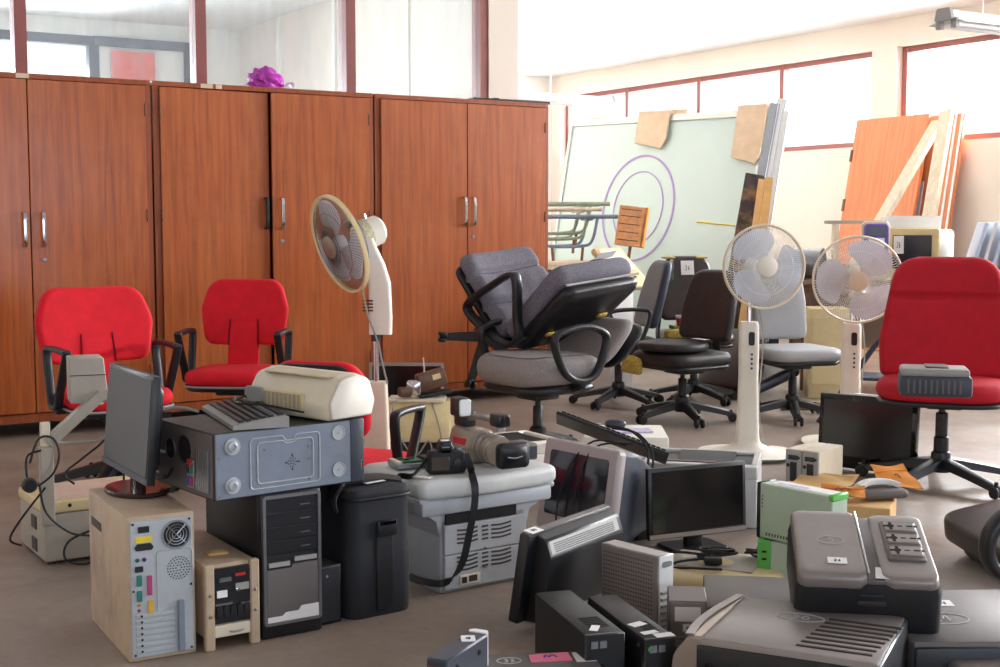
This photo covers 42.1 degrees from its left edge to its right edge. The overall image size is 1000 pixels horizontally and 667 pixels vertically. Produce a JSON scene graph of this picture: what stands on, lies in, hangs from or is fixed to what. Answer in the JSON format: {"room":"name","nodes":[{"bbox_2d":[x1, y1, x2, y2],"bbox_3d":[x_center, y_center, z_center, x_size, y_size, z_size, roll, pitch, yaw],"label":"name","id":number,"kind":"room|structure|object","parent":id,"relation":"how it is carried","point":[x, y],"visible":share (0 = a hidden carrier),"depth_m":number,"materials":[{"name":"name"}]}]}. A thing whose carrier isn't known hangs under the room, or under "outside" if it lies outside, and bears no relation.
{"room":"storage room","nodes":[
{"label":"storage room","id":0,"kind":"room"},
{"bbox_2d":[0,12,239,85],"bbox_3d":[-7.740,-1.297,10.635,12.256,3.200,0.210,-3,6,-31],"label":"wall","id":1,"kind":"structure","parent":0,"point":[170,45],"depth_m":13.08,"materials":[{"name":"paint"}]},
{"bbox_2d":[0,29,99,76],"bbox_3d":[-6.761,-1.913,11.182,6.550,1.735,0.120,-3,6,-31],"label":"window","id":2,"kind":"structure","parent":1,"relation":"in","point":[92,51],"depth_m":12.65,"materials":[{"name":"metal"}]},
{"bbox_2d":[111,50,154,80],"bbox_3d":[-3.637,-1.893,12.953,0.424,1.798,0.050,-3,6,-31],"label":"notice board","id":3,"kind":"object","parent":1,"relation":"attached to","point":[124,64],"visible":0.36,"depth_m":12.86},
{"bbox_2d":[5,0,487,424],"bbox_3d":[-2.458,-1.078,8.029,5.507,3.200,0.120,-3,6,-31],"label":"wall partition","id":4,"kind":"structure","parent":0,"point":[17,8],"depth_m":8.77,"materials":[{"name":"paint"}]},
{"bbox_2d":[0,41,550,259],"bbox_3d":[-3.044,-1.729,15.759,9.300,3.200,0.230,-3,6,-31],"label":"wall","id":5,"kind":"structure","parent":0,"point":[51,59],"depth_m":14.45,"materials":[{"name":"paint"}]},
{"bbox_2d":[240,0,517,99],"bbox_3d":[-1.295,-1.378,11.597,0.265,3.200,5.020,-3,6,-31],"label":"window","id":6,"kind":"structure","parent":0,"point":[404,47],"depth_m":10.56,"materials":[{"name":"glass"}]},
{"bbox_2d":[0,339,999,666],"bbox_3d":[7.000,0.500,9.074,46.000,0.120,50.000,0,5,0],"label":"floor","id":7,"kind":"structure","parent":0,"point":[46,620],"depth_m":4.61,"materials":[{"name":"concrete"}]},
{"bbox_2d":[9,354,129,564],"bbox_3d":[-1.550,0.440,4.727,0.518,0.730,0.454,-3,6,-33],"label":"projector","id":8,"kind":"object","parent":7,"relation":"on","point":[54,520],"visible":0.76,"depth_m":4.58,"materials":[{"name":"beige plastic"}]},
{"bbox_2d":[0,72,155,424],"bbox_3d":[-2.713,-0.443,7.465,1.330,2.030,0.562,-3,6,-31],"label":"tall cabinet","id":9,"kind":"object","parent":7,"relation":"on","point":[76,197],"visible":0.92,"depth_m":7.32,"materials":[{"name":"brown wood"}]},
{"bbox_2d":[34,286,181,492],"bbox_3d":[-1.772,0.250,5.907,0.652,0.909,0.623,-4,6,-38],"label":"office chair","id":10,"kind":"object","parent":7,"relation":"on","point":[114,323],"visible":0.55,"depth_m":5.96,"materials":[{"name":"red fabric"}]},
{"bbox_2d":[89,487,195,661],"bbox_3d":[-1.044,0.683,3.781,0.190,0.405,0.472,-3,6,-30],"label":"computer tower","id":11,"kind":"object","parent":7,"relation":"on","point":[142,550],"visible":1,"depth_m":3.60,"materials":[{"name":"metal"}]},
{"bbox_2d":[102,362,171,498],"bbox_3d":[-1.080,0.287,3.866,0.190,0.366,0.460,-3,6,-32],"label":"monitor","id":12,"kind":"object","parent":11,"relation":"on","point":[135,397],"visible":0.98,"depth_m":3.80,"materials":[{"name":"black plastic"}]},
{"bbox_2d":[166,524,186,544],"bbox_3d":[-0.894,0.555,3.594,0.060,0.060,0.004,-3,6,-30],"label":"fan grille","id":13,"kind":"object","parent":11,"relation":"attached to","point":[176,534],"depth_m":3.59,"materials":[{"name":"metal"}]},
{"bbox_2d":[194,530,259,651],"bbox_3d":[-0.874,0.750,3.864,0.162,0.257,0.456,-3,6,-33],"label":"voltage stabilizer","id":14,"kind":"object","parent":7,"relation":"on","point":[227,603],"visible":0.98,"depth_m":3.69,"materials":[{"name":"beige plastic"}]},
{"bbox_2d":[174,279,292,398],"bbox_3d":[-1.359,0.180,6.729,0.652,0.909,0.623,0,5,4],"label":"office chair","id":15,"kind":"object","parent":7,"relation":"on","point":[244,315],"visible":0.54,"depth_m":6.84,"materials":[{"name":"red fabric"}]},
{"bbox_2d":[150,81,373,417],"bbox_3d":[-1.532,-0.504,8.189,1.420,2.030,0.562,-3,6,-31],"label":"tall cabinet","id":16,"kind":"object","parent":7,"relation":"on","point":[238,172],"visible":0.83,"depth_m":7.93,"materials":[{"name":"brown wood"}]},
{"bbox_2d":[246,65,293,88],"bbox_3d":[-1.439,-1.593,8.134,0.295,0.153,0.208,-3,6,-31],"label":"plastic bag","id":17,"kind":"object","parent":16,"relation":"on","point":[265,76],"visible":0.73,"depth_m":8.05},
{"bbox_2d":[206,487,321,639],"bbox_3d":[-0.726,0.654,3.972,0.192,0.430,0.457,-3,6,-33],"label":"computer tower","id":18,"kind":"object","parent":7,"relation":"on","point":[282,530],"visible":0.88,"depth_m":3.79,"materials":[{"name":"black plastic"}]},
{"bbox_2d":[159,406,363,501],"bbox_3d":[-0.731,0.328,3.867,0.541,0.232,0.384,-4,6,-39],"label":"computer tower","id":19,"kind":"object","parent":18,"relation":"on","point":[200,455],"visible":0.97,"depth_m":3.74,"materials":[{"name":"metal"}]},
{"bbox_2d":[178,435,190,462],"bbox_3d":[-0.905,0.331,3.728,0.002,0.080,0.080,-4,6,-39],"label":"vent","id":20,"kind":"object","parent":19,"relation":"attached to","point":[184,448],"depth_m":3.73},
{"bbox_2d":[202,395,303,430],"bbox_3d":[-0.734,0.224,3.881,0.222,0.054,0.440,-2,5,-24],"label":"keyboard","id":21,"kind":"object","parent":19,"relation":"on","point":[239,413],"visible":0.85,"depth_m":3.77,"materials":[{"name":"grey plastic"}]},
{"bbox_2d":[245,365,373,420],"bbox_3d":[-0.580,0.175,3.947,0.380,0.133,0.202,4,6,40],"label":"printer","id":22,"kind":"object","parent":19,"relation":"on","point":[328,395],"visible":0.87,"depth_m":3.85,"materials":[{"name":"beige plastic"}]},
{"bbox_2d":[322,558,340,624],"bbox_3d":[-0.538,0.782,3.936,0.085,0.180,0.097,-4,6,-40],"label":"speaker","id":23,"kind":"object","parent":7,"relation":"on","point":[331,570],"visible":0.61,"depth_m":3.90},
{"bbox_2d":[310,194,391,448],"bbox_3d":[-0.589,0.072,5.553,0.486,1.324,0.386,0,5,0],"label":"pedestal fan","id":24,"kind":"object","parent":7,"relation":"on","point":[361,254],"visible":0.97,"depth_m":5.53,"materials":[{"name":"beige plastic"}]},
{"bbox_2d":[279,360,425,465],"bbox_3d":[-0.618,0.428,5.052,0.628,0.691,0.639,2,5,20],"label":"office chair","id":25,"kind":"object","parent":7,"relation":"on","point":[371,455],"visible":0.11,"depth_m":4.88,"materials":[{"name":"red fabric"}]},
{"bbox_2d":[319,473,409,619],"bbox_3d":[-0.436,0.649,4.055,0.279,0.426,0.250,-3,6,-36],"label":"bag","id":26,"kind":"object","parent":7,"relation":"on","point":[364,523],"visible":0.88,"depth_m":3.97,"materials":[{"name":"black plastic"}]},
{"bbox_2d":[369,362,443,396],"bbox_3d":[-0.485,0.390,6.807,0.390,0.480,0.170,0,5,3],"label":"monitor","id":27,"kind":"object","parent":7,"relation":"on","point":[398,374],"visible":0.09,"depth_m":6.76,"materials":[{"name":"black plastic"}]},
{"bbox_2d":[388,395,454,456],"bbox_3d":[-0.400,0.494,6.185,0.342,0.378,0.337,0,5,4],"label":"printer","id":28,"kind":"object","parent":7,"relation":"on","point":[438,423],"visible":0.43,"depth_m":6.10,"materials":[{"name":"beige plastic"}]},
{"bbox_2d":[397,357,451,398],"bbox_3d":[-0.359,0.211,6.207,0.258,0.194,0.084,-2,5,-18],"label":"film camera","id":29,"kind":"object","parent":28,"relation":"on","point":[435,378],"visible":1,"depth_m":6.18,"materials":[{"name":"leather"}]},
{"bbox_2d":[427,628,487,666],"bbox_3d":[-0.096,0.841,3.109,0.057,0.203,0.239,2,5,25],"label":"box","id":30,"kind":"object","parent":7,"relation":"on","point":[471,649],"visible":1,"depth_m":3.10,"materials":[{"name":"plastic"}]},
{"bbox_2d":[364,460,555,592],"bbox_3d":[-0.136,0.634,4.457,0.557,0.388,0.439,-3,6,-35],"label":"printer","id":31,"kind":"object","parent":7,"relation":"on","point":[439,506],"depth_m":4.29,"materials":[{"name":"beige plastic"}]},
{"bbox_2d":[388,454,425,469],"bbox_3d":[-0.297,0.433,4.392,0.140,0.030,0.100,-2,5,-24],"label":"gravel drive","id":32,"kind":"object","parent":31,"relation":"on","point":[401,463],"visible":0.73,"depth_m":4.36,"materials":[{"name":"metal"}]},
{"bbox_2d":[397,438,478,586],"bbox_3d":[-0.222,0.577,4.253,0.294,0.458,0.228,-1,5,-16],"label":"camera","id":33,"kind":"object","parent":31,"relation":"on","point":[445,458],"visible":0.93,"depth_m":4.23,"materials":[{"name":"black plastic"}]},
{"bbox_2d":[449,396,536,469],"bbox_3d":[-0.018,0.334,4.446,0.190,0.218,0.395,-3,6,-30],"label":"camcorder","id":34,"kind":"object","parent":31,"relation":"on","point":[482,445],"visible":0.98,"depth_m":4.38,"materials":[{"name":"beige plastic"}]},
{"bbox_2d":[496,441,528,469],"bbox_3d":[0.041,0.401,4.281,0.118,0.084,0.031,-3,6,-30],"label":"hood","id":35,"kind":"object","parent":34,"relation":"attached to","point":[510,455],"depth_m":4.26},
{"bbox_2d":[373,93,547,389],"bbox_3d":[-0.349,-0.565,8.914,1.333,2.030,0.562,-3,6,-31],"label":"tall cabinet","id":36,"kind":"object","parent":7,"relation":"on","point":[454,178],"visible":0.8,"depth_m":8.62,"materials":[{"name":"brown wood"}]},
{"bbox_2d":[495,430,555,462],"bbox_3d":[0.055,0.588,5.830,0.360,0.250,0.334,-3,6,-32],"label":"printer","id":37,"kind":"object","parent":7,"relation":"on","point":[540,439],"visible":0.16,"depth_m":5.87,"materials":[{"name":"beige plastic"}]},
{"bbox_2d":[488,652,600,666],"bbox_3d":[0.112,0.882,3.096,0.306,0.123,0.400,-1,5,-7],"label":"case","id":38,"kind":"object","parent":7,"relation":"on","point":[554,659],"visible":0.96,"depth_m":3.22,"materials":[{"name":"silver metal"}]},
{"bbox_2d":[476,317,641,441],"bbox_3d":[0.296,0.277,6.799,0.888,0.705,0.657,-4,6,-38],"label":"office chair","id":39,"kind":"object","parent":7,"relation":"on","point":[570,366],"visible":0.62,"depth_m":6.57,"materials":[{"name":"fabric"}]},
{"bbox_2d":[437,247,638,389],"bbox_3d":[0.121,-0.053,7.178,0.752,0.846,1.357,-4,6,-36],"label":"office chair","id":40,"kind":"object","parent":39,"relation":"on","point":[532,303],"visible":0.9,"depth_m":6.82,"materials":[{"name":"grey fabric"}]},
{"bbox_2d":[509,504,622,623],"bbox_3d":[0.181,0.712,3.975,0.192,0.314,0.470,3,6,35],"label":"monitor","id":41,"kind":"object","parent":7,"relation":"on","point":[565,553],"visible":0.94,"depth_m":3.84,"materials":[{"name":"black plastic"}]},
{"bbox_2d":[535,590,646,666],"bbox_3d":[0.238,0.824,3.407,0.158,0.187,0.459,-1,5,-17],"label":"case","id":42,"kind":"object","parent":7,"relation":"on","point":[564,622],"visible":0.9,"depth_m":3.36,"materials":[{"name":"black plastic"}]},
{"bbox_2d":[537,437,649,541],"bbox_3d":[0.412,0.564,4.900,0.456,0.367,0.400,-4,6,-39],"label":"monitor","id":43,"kind":"object","parent":7,"relation":"on","point":[588,476],"visible":0.59,"depth_m":4.75,"materials":[{"name":"plastic"}]},
{"bbox_2d":[556,411,668,467],"bbox_3d":[0.426,0.420,5.032,0.460,0.234,0.276,1,5,11],"label":"keyboard","id":44,"kind":"object","parent":43,"relation":"on","point":[641,447],"visible":0.96,"depth_m":5.04,"materials":[{"name":"black plastic"}]},
{"bbox_2d":[591,248,644,388],"bbox_3d":[0.856,-0.096,9.326,0.280,1.027,0.396,-4,6,-38],"label":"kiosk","id":45,"kind":"object","parent":7,"relation":"on","point":[606,377],"visible":0.2,"depth_m":9.32,"materials":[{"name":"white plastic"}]},
{"bbox_2d":[569,259,672,409],"bbox_3d":[0.801,-0.012,8.625,0.652,0.964,0.628,-1,5,-10],"label":"office chair","id":46,"kind":"object","parent":7,"relation":"on","point":[648,311],"visible":0.73,"depth_m":8.55,"materials":[{"name":"fabric"}]},
{"bbox_2d":[581,425,668,459],"bbox_3d":[0.571,0.573,6.006,0.380,0.250,0.364,0,5,2],"label":"case","id":47,"kind":"object","parent":7,"relation":"on","point":[659,438],"visible":0.2,"depth_m":5.83,"materials":[{"name":"beige plastic"}]},
{"bbox_2d":[588,594,675,666],"bbox_3d":[0.341,0.827,3.423,0.085,0.177,0.404,-1,5,-17],"label":"battery","id":48,"kind":"object","parent":7,"relation":"on","point":[657,645],"visible":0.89,"depth_m":3.31,"materials":[{"name":"black plastic"}]},
{"bbox_2d":[601,540,672,630],"bbox_3d":[0.403,0.754,3.814,0.063,0.256,0.238,-4,6,-42],"label":"computer tower","id":49,"kind":"object","parent":7,"relation":"on","point":[641,576],"visible":0.66,"depth_m":3.77,"materials":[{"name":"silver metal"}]},
{"bbox_2d":[550,109,768,338],"bbox_3d":[1.297,-0.837,11.340,2.015,2.177,0.589,4,6,38],"label":"whiteboard","id":50,"kind":"object","parent":7,"relation":"on","point":[691,187],"visible":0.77,"depth_m":11.32,"materials":[{"name":"glass"}]},
{"bbox_2d":[635,109,688,148],"bbox_3d":[1.419,-1.795,11.456,0.441,0.353,0.193,4,6,38],"label":"cardboard sheet","id":51,"kind":"object","parent":50,"relation":"on","point":[652,126],"visible":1,"depth_m":11.44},
{"bbox_2d":[731,104,769,163],"bbox_3d":[2.155,-1.667,10.858,0.390,0.509,0.232,4,6,38],"label":"cardboard sheet","id":52,"kind":"object","parent":50,"relation":"on","point":[750,119],"visible":0.77,"depth_m":10.85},
{"bbox_2d":[621,269,737,428],"bbox_3d":[1.097,0.075,7.902,0.628,0.917,0.639,-3,6,-32],"label":"office chair","id":53,"kind":"object","parent":7,"relation":"on","point":[709,308],"visible":0.88,"depth_m":7.89,"materials":[{"name":"leather"}]},
{"bbox_2d":[637,338,708,352],"bbox_3d":[1.043,0.068,7.847,0.420,0.070,0.360,4,6,40],"label":"seat cushion","id":54,"kind":"object","parent":53,"relation":"on","point":[670,345],"visible":1,"depth_m":7.71,"materials":[{"name":"black leather"}]},
{"bbox_2d":[667,586,706,648],"bbox_3d":[0.513,0.808,3.572,0.104,0.190,0.155,1,5,6],"label":"enclosure","id":55,"kind":"object","parent":7,"relation":"on","point":[685,604],"visible":0.59,"depth_m":3.50,"materials":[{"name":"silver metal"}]},
{"bbox_2d":[645,256,737,406],"bbox_3d":[1.318,-0.031,8.794,0.635,0.974,0.626,-1,5,-6],"label":"office chair","id":56,"kind":"object","parent":7,"relation":"on","point":[685,268],"visible":0.59,"depth_m":8.92,"materials":[{"name":"black plastic"}]},
{"bbox_2d":[645,460,745,551],"bbox_3d":[0.715,0.639,4.818,0.420,0.317,0.170,-2,5,-24],"label":"monitor","id":57,"kind":"object","parent":7,"relation":"on","point":[689,502],"visible":0.83,"depth_m":4.78,"materials":[{"name":"black plastic"}]},
{"bbox_2d":[644,447,761,528],"bbox_3d":[0.832,0.626,5.340,0.460,0.255,0.364,1,5,14],"label":"printer","id":58,"kind":"object","parent":7,"relation":"on","point":[677,456],"visible":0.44,"depth_m":5.27,"materials":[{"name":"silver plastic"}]},
{"bbox_2d":[668,452,753,464],"bbox_3d":[0.839,0.537,5.340,0.390,0.038,0.285,1,5,14],"label":"tray","id":59,"kind":"object","parent":58,"relation":"on","point":[681,457],"depth_m":5.36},
{"bbox_2d":[673,549,784,586],"bbox_3d":[0.729,0.803,4.388,0.460,0.071,0.360,1,5,10],"label":"cardboard box","id":60,"kind":"object","parent":7,"relation":"on","point":[739,564],"visible":0.34,"depth_m":4.29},
{"bbox_2d":[668,546,737,570],"bbox_3d":[0.655,0.779,4.353,0.301,0.105,0.218,0,5,0],"label":"lead","id":61,"kind":"object","parent":60,"relation":"on","point":[710,555],"visible":0.83,"depth_m":4.37,"materials":[{"name":"black plastic"}]},
{"bbox_2d":[728,173,764,328],"bbox_3d":[1.842,-0.443,10.101,0.147,1.627,0.787,3,6,32],"label":"batten","id":62,"kind":"object","parent":7,"relation":"on","point":[747,203],"visible":0.36,"depth_m":10.23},
{"bbox_2d":[703,575,790,610],"bbox_3d":[0.767,0.816,3.733,0.360,0.148,0.344,1,5,8],"label":"case","id":63,"kind":"object","parent":7,"relation":"on","point":[718,588],"visible":0.09,"depth_m":3.78,"materials":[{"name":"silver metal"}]},
{"bbox_2d":[698,329,799,393],"bbox_3d":[1.770,0.186,9.181,0.620,0.438,0.500,-3,6,-35],"label":"office chair","id":64,"kind":"object","parent":7,"relation":"on","point":[771,376],"visible":0.39,"depth_m":9.04,"materials":[{"name":"brown plastic"}]},
{"bbox_2d":[738,179,764,328],"bbox_3d":[1.920,-0.415,10.011,0.076,1.568,0.743,2,5,26],"label":"batten","id":65,"kind":"object","parent":7,"relation":"on","point":[759,195],"visible":0.29,"depth_m":10.16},
{"bbox_2d":[698,224,805,461],"bbox_3d":[1.293,0.038,6.696,0.526,1.201,0.450,1,5,8],"label":"pedestal fan","id":66,"kind":"object","parent":7,"relation":"on","point":[786,269],"visible":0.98,"depth_m":6.57,"materials":[{"name":"white plastic"}]},
{"bbox_2d":[759,177,772,229],"bbox_3d":[1.967,-0.414,9.925,0.067,1.578,0.732,2,5,24],"label":"batten","id":67,"kind":"object","parent":7,"relation":"on","point":[768,182],"visible":0.36,"depth_m":10.10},
{"bbox_2d":[757,102,779,178],"bbox_3d":[1.984,-0.752,10.306,0.088,2.196,0.874,4,6,37],"label":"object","id":68,"kind":"object","parent":7,"relation":"on","point":[772,117],"visible":0.35,"depth_m":10.45,"materials":[{"name":"metal"}]},
{"bbox_2d":[757,537,787,577],"bbox_3d":[0.944,0.760,4.368,0.150,0.152,0.144,1,5,14],"label":"carton","id":69,"kind":"object","parent":7,"relation":"on","point":[771,554],"visible":0.48,"depth_m":4.31,"materials":[{"name":"green cardboard"}]},
{"bbox_2d":[756,479,848,542],"bbox_3d":[0.991,0.596,4.269,0.091,0.190,0.304,-4,6,-40],"label":"thin client","id":70,"kind":"object","parent":69,"relation":"on","point":[777,500],"visible":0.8,"depth_m":4.27,"materials":[{"name":"green plastic"}]},
{"bbox_2d":[767,110,789,232],"bbox_3d":[2.089,-0.710,10.229,0.072,2.122,0.844,3,6,33],"label":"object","id":71,"kind":"object","parent":7,"relation":"on","point":[784,121],"visible":0.35,"depth_m":10.36,"materials":[{"name":"metal"}]},
{"bbox_2d":[672,594,907,666],"bbox_3d":[0.730,0.826,3.270,0.511,0.206,0.409,2,5,26],"label":"printer","id":72,"kind":"object","parent":7,"relation":"on","point":[740,630],"visible":1,"depth_m":3.18,"materials":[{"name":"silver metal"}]},
{"bbox_2d":[752,276,840,425],"bbox_3d":[1.791,0.057,8.010,0.643,0.939,0.614,-3,6,-30],"label":"office chair","id":73,"kind":"object","parent":7,"relation":"on","point":[788,320],"visible":0.68,"depth_m":7.99,"materials":[{"name":"fabric"}]},
{"bbox_2d":[785,442,842,481],"bbox_3d":[1.367,0.609,5.662,0.153,0.235,0.243,4,6,40],"label":"storage unit","id":74,"kind":"object","parent":7,"relation":"on","point":[810,458],"visible":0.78,"depth_m":5.59,"materials":[{"name":"beige plastic"}]},
{"bbox_2d":[803,306,849,397],"bbox_3d":[2.285,0.128,9.090,0.280,0.620,0.305,1,5,6],"label":"case","id":75,"kind":"object","parent":7,"relation":"on","point":[823,329],"visible":0.45,"depth_m":8.95,"materials":[{"name":"cardboard"}]},
{"bbox_2d":[789,278,891,389],"bbox_3d":[3.151,-0.010,9.647,1.920,0.800,0.800,1,5,6],"label":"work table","id":76,"kind":"object","parent":7,"relation":"on","point":[872,329],"visible":0.09,"depth_m":9.99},
{"bbox_2d":[793,248,826,278],"bbox_3d":[2.212,-0.511,9.491,0.291,0.235,0.235,3,6,30],"label":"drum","id":77,"kind":"object","parent":76,"relation":"on","point":[811,255],"visible":0.23,"depth_m":9.38,"materials":[{"name":"metal"}]},
{"bbox_2d":[861,221,889,279],"bbox_3d":[2.684,-0.594,9.308,0.200,0.420,0.150,1,5,6],"label":"terminal","id":78,"kind":"object","parent":76,"relation":"on","point":[880,230],"visible":0.43,"depth_m":9.24,"materials":[{"name":"purple plastic"}]},
{"bbox_2d":[886,228,953,276],"bbox_3d":[3.046,-0.579,9.422,0.380,0.370,0.380,3,6,36],"label":"monitor","id":79,"kind":"object","parent":76,"relation":"on","point":[907,243],"visible":0.6,"depth_m":9.27,"materials":[{"name":"beige plastic"}]},
{"bbox_2d":[881,216,940,227],"bbox_3d":[2.994,-0.814,9.484,0.384,0.087,0.253,1,5,8],"label":"carton","id":80,"kind":"object","parent":79,"relation":"on","point":[894,221],"visible":0.81,"depth_m":9.36,"materials":[{"name":"white cardboard"}]},
{"bbox_2d":[966,222,988,256],"bbox_3d":[3.353,-0.582,9.201,0.137,0.408,0.380,1,5,12],"label":"plastic sheet","id":81,"kind":"object","parent":76,"relation":"on","point":[981,227],"visible":0.58,"depth_m":9.10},
{"bbox_2d":[801,235,900,442],"bbox_3d":[1.903,0.040,7.027,0.510,1.141,0.450,1,5,12],"label":"pedestal fan","id":82,"kind":"object","parent":7,"relation":"on","point":[872,259],"visible":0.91,"depth_m":6.91,"materials":[{"name":"white plastic"}]},
{"bbox_2d":[818,392,920,471],"bbox_3d":[1.799,0.478,6.321,0.500,0.369,0.114,4,6,40],"label":"television","id":83,"kind":"object","parent":7,"relation":"on","point":[867,429],"visible":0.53,"depth_m":6.29,"materials":[{"name":"black plastic"}]},
{"bbox_2d":[847,497,895,517],"bbox_3d":[1.376,0.713,5.237,0.400,0.100,0.260,2,5,22],"label":"carton","id":84,"kind":"object","parent":7,"relation":"on","point":[864,508],"visible":0.14,"depth_m":5.10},
{"bbox_2d":[787,473,858,487],"bbox_3d":[1.352,0.619,5.460,0.240,0.042,0.281,3,6,30],"label":"envelope","id":85,"kind":"object","parent":84,"relation":"on","point":[843,480],"visible":0.72,"depth_m":5.49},
{"bbox_2d":[854,478,908,499],"bbox_3d":[1.528,0.621,5.216,0.210,0.064,0.124,-1,5,-12],"label":"telephone handset","id":86,"kind":"object","parent":84,"relation":"on","point":[894,491],"visible":0.88,"depth_m":5.20,"materials":[{"name":"grey plastic"}]},
{"bbox_2d":[870,463,922,488],"bbox_3d":[1.659,0.599,5.441,0.160,0.086,0.164,-1,5,-16],"label":"envelope","id":87,"kind":"object","parent":84,"relation":"on","point":[899,473],"visible":0.83,"depth_m":5.45,"materials":[{"name":"paper"}]},
{"bbox_2d":[838,114,931,350],"bbox_3d":[3.621,-0.974,12.563,0.470,2.230,0.905,-3,6,-31],"label":"wooden board","id":88,"kind":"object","parent":7,"relation":"on","point":[882,147],"depth_m":12.62,"materials":[{"name":"brown wood"}]},
{"bbox_2d":[850,120,937,264],"bbox_3d":[3.230,-0.821,11.355,2.023,2.168,0.113,-4,6,-39],"label":"wooden plank","id":89,"kind":"object","parent":7,"relation":"on","point":[892,200],"visible":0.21,"depth_m":11.62,"materials":[{"name":"brown wood"}]},
{"bbox_2d":[855,257,999,498],"bbox_3d":[2.035,0.172,5.999,0.749,1.039,0.736,2,5,20],"label":"office chair","id":90,"kind":"object","parent":7,"relation":"on","point":[939,310],"visible":0.85,"depth_m":6.09,"materials":[{"name":"red fabric"}]},
{"bbox_2d":[922,109,953,215],"bbox_3d":[3.670,-0.843,11.190,0.130,2.250,1.413,3,6,31],"label":"wooden plank","id":91,"kind":"object","parent":7,"relation":"on","point":[945,120],"visible":0.36,"depth_m":11.44,"materials":[{"name":"brown wood"}]},
{"bbox_2d":[916,109,967,229],"bbox_3d":[3.945,-0.960,12.275,0.439,2.252,0.708,-3,6,-31],"label":"wooden door","id":92,"kind":"structure","parent":7,"relation":"on","point":[948,193],"depth_m":12.03,"materials":[{"name":"brown wood"}]},
{"bbox_2d":[907,590,999,666],"bbox_3d":[1.278,0.832,3.523,0.470,0.151,0.482,0,5,-1],"label":"electronic device","id":93,"kind":"object","parent":7,"relation":"on","point":[969,619],"visible":0.55,"depth_m":3.34,"materials":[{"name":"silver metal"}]},
{"bbox_2d":[787,511,941,633],"bbox_3d":[0.979,0.648,3.533,0.373,0.267,0.414,1,5,9],"label":"telephone","id":94,"kind":"object","parent":93,"relation":"on","point":[838,562],"visible":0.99,"depth_m":3.38,"materials":[{"name":"black plastic"}]},
{"bbox_2d":[889,546,924,556],"bbox_3d":[1.076,0.576,3.437,0.091,0.016,0.062,0,5,0],"label":"socket","id":95,"kind":"object","parent":94,"relation":"attached to","point":[894,551],"depth_m":3.43,"materials":[{"name":"plastic"}]},
{"bbox_2d":[944,499,999,579],"bbox_3d":[1.834,0.664,4.504,0.662,0.326,0.550,-1,5,-12],"label":"vacuum cleaner","id":96,"kind":"object","parent":7,"relation":"on","point":[975,529],"visible":1,"depth_m":4.54,"materials":[{"name":"grey plastic"}]},
{"bbox_3d":[0.463,-0.124,10.831,0.740,0.830,0.450,-3,6,-31],"label":"cabinet","id":97,"kind":"object","parent":7,"relation":"on","visible":0},
{"bbox_2d":[548,266,558,269],"bbox_3d":[0.501,-0.554,10.789,0.800,0.030,0.460,-3,6,-31],"label":"wooden board","id":98,"kind":"object","parent":97,"relation":"on","point":[549,267],"visible":0.02,"depth_m":10.47,"materials":[{"name":"brown wood"}]},
{"bbox_2d":[548,260,589,265],"bbox_3d":[0.450,-0.585,10.755,0.720,0.030,0.460,-3,6,-31],"label":"wooden board","id":99,"kind":"object","parent":98,"relation":"on","point":[550,262],"visible":0.28,"depth_m":10.58,"materials":[{"name":"brown wood"}]},
{"bbox_2d":[548,214,617,260],"bbox_3d":[0.556,-0.793,10.755,0.770,0.378,0.356,-1,5,-12],"label":"frame","id":100,"kind":"object","parent":99,"relation":"on","point":[550,216],"visible":0.5,"depth_m":10.60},
{"bbox_2d":[548,207,601,252],"bbox_3d":[0.457,-0.857,10.798,0.710,0.378,0.356,-1,5,-12],"label":"frame","id":101,"kind":"object","parent":100,"relation":"on","point":[577,210],"visible":0.51,"depth_m":10.67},
{"bbox_2d":[548,202,609,244],"bbox_3d":[0.500,-0.906,10.839,0.758,0.378,0.356,-1,5,-12],"label":"frame","id":102,"kind":"object","parent":101,"relation":"on","point":[575,204],"visible":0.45,"depth_m":10.69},
{"bbox_2d":[0,0,999,77],"bbox_3d":[-2.574,-2.072,-0.127,24.898,0.150,27.639,-3,6,-31],"label":"ceiling","id":103,"kind":"structure","parent":0,"point":[587,35],"depth_m":12.70,"materials":[{"name":"paint"}]},
{"bbox_2d":[518,22,618,107],"bbox_3d":[0.611,-2.698,13.047,1.310,0.814,0.280,-3,6,-31],"label":"lamp","id":104,"kind":"object","parent":103,"relation":"hanging from","point":[553,98],"visible":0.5,"depth_m":13.05,"materials":[{"name":"white plastic"}]},
{"bbox_2d":[928,0,999,34],"bbox_3d":[3.366,-2.346,8.561,1.310,0.761,0.280,-3,6,-31],"label":"lamp","id":105,"kind":"object","parent":103,"relation":"hanging from","point":[945,18],"visible":1,"depth_m":8.32,"materials":[{"name":"white plastic"}]},
{"bbox_2d":[614,205,649,258],"bbox_3d":[0.991,-0.709,9.764,0.254,0.511,0.092,2,5,23],"label":"wooden board","id":106,"kind":"object","parent":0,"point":[631,230],"visible":0.81,"depth_m":9.73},
{"bbox_2d":[551,1,999,259],"bbox_3d":[7.181,-1.048,7.679,0.220,3.200,24.357,-3,6,-31],"label":"wall","id":107,"kind":"structure","parent":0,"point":[812,183],"depth_m":13.62,"materials":[{"name":"paint"}]},
{"bbox_2d":[566,52,871,151],"bbox_3d":[2.391,-2.559,15.432,0.110,0.950,5.520,-3,6,-31],"label":"window","id":108,"kind":"structure","parent":107,"relation":"attached to","point":[825,97],"depth_m":14.19,"materials":[{"name":"clear glass"}]},
{"bbox_2d":[901,34,999,139],"bbox_3d":[5.678,-2.111,10.108,0.110,0.950,6.406,-3,6,-31],"label":"window","id":109,"kind":"structure","parent":107,"relation":"attached to","point":[908,62],"depth_m":12.68,"materials":[{"name":"red metal"}]},
{"bbox_2d":[897,363,972,397],"bbox_3d":[1.773,0.189,5.307,0.280,0.122,0.194,1,5,14],"label":"battery","id":110,"kind":"object","parent":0,"point":[915,380],"visible":1,"depth_m":5.22,"materials":[{"name":"plastic"}]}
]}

